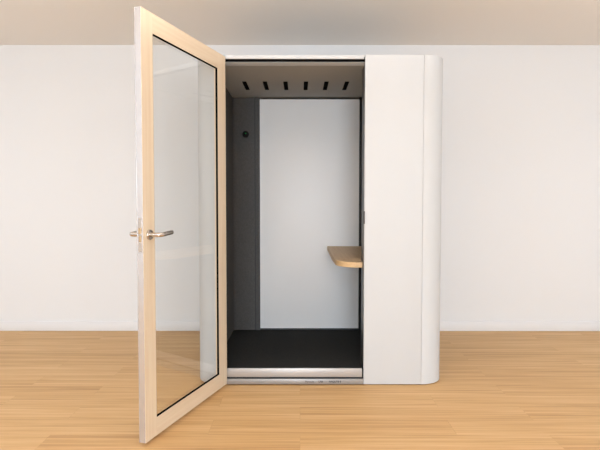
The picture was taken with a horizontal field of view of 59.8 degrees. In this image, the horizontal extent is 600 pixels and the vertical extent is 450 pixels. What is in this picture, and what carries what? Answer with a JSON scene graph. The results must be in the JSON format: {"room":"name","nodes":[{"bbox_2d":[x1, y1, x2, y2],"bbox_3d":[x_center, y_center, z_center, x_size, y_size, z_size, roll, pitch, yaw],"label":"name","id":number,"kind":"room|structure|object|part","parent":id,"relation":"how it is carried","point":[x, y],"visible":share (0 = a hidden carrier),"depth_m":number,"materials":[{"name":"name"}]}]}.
{"room":"office","nodes":[
{"label":"office","id":0,"kind":"room"},
{"bbox_2d":[0,45,599,320],"bbox_3d":[0.000,-0.342,5.061,8.400,2.711,0.200,0,2,0],"label":"wall","id":1,"kind":"structure","parent":0,"point":[520,186],"depth_m":4.96,"materials":[{"name":"paint"}]},
{"bbox_2d":[0,321,599,330],"bbox_3d":[-0.001,0.971,5.009,8.000,0.092,0.014,0,2,0],"label":"baseboard","id":2,"kind":"structure","parent":1,"relation":"attached to","point":[4,325],"depth_m":5.00,"materials":[{"name":"paint"}]},
{"bbox_2d":[0,331,599,449],"bbox_3d":[-0.001,1.339,-1.474,8.400,0.100,13.399,0,2,0],"label":"floor","id":3,"kind":"structure","parent":0,"point":[60,390],"depth_m":3.26,"materials":[{"name":"brown wood"}]},
{"bbox_2d":[130,6,442,442],"bbox_3d":[0.050,-0.028,3.661,1.852,2.200,2.165,0,2,0],"label":"booth","id":4,"kind":"object","parent":3,"relation":"on","point":[320,176],"visible":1,"depth_m":3.52,"materials":[{"name":"white laminate"}]},
{"bbox_3d":[-0.827,0.047,2.695,0.088,0.053,0.129,1,3,18],"label":"lever handle","id":5,"kind":"part","parent":4,"relation":"part of","materials":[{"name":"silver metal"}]},
{"bbox_3d":[-0.794,0.051,2.589,0.021,0.170,0.001,1,3,18],"label":"latch plate","id":6,"kind":"part","parent":4,"relation":"part of","materials":[{"name":"silver metal"}]},
{"bbox_3d":[-0.713,0.048,2.657,0.078,0.053,0.129,1,3,18],"label":"lever handle","id":7,"kind":"part","parent":4,"relation":"part of","materials":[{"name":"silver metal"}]},
{"bbox_3d":[-0.650,0.000,3.025,0.034,2.167,0.918,1,3,18],"label":"door","id":8,"kind":"part","parent":4,"relation":"part of","materials":[{"name":"brown wood"}]},
{"bbox_3d":[-0.373,-0.090,4.596,0.039,2.061,0.045,0,2,0],"label":"post","id":9,"kind":"part","parent":4,"relation":"part of","materials":[{"name":"grey metal"}]},
{"bbox_3d":[-0.040,0.996,3.524,0.912,0.058,0.011,0,2,0],"label":"sill","id":10,"kind":"part","parent":4,"relation":"part of","materials":[{"name":"silver metal"}]},
{"bbox_3d":[-0.006,-1.094,4.011,1.164,0.014,1.131,0,2,0],"label":"ceiling panel","id":11,"kind":"part","parent":4,"relation":"part of","materials":[{"name":"grey fabric"}]},
{"bbox_3d":[0.082,-0.089,4.583,0.858,2.002,0.014,0,2,0],"label":"panel","id":12,"kind":"part","parent":4,"relation":"part of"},
{"bbox_2d":[327,246,361,267],"bbox_3d":[0.389,0.239,4.082,0.302,0.036,1.003,0,4,0],"label":"shelf","id":13,"kind":"object","parent":4,"relation":"attached to","point":[344,256],"depth_m":3.95,"materials":[{"name":"brown wood"}]},
{"bbox_3d":[0.527,-0.090,4.596,0.022,2.061,0.045,0,2,0],"label":"post","id":14,"kind":"part","parent":4,"relation":"part of","materials":[{"name":"black plastic"}]},
{"bbox_3d":[0.621,-0.022,3.489,0.387,2.195,0.030,0,2,0],"label":"panel","id":15,"kind":"part","parent":4,"relation":"part of","materials":[{"name":"white laminate"}]},
{"bbox_2d":[0,0,599,44],"bbox_3d":[0.001,-1.470,-1.592,8.400,0.100,13.399,0,2,0],"label":"ceiling","id":16,"kind":"structure","parent":0,"point":[22,22],"depth_m":4.27,"materials":[{"name":"paint"}]}
]}

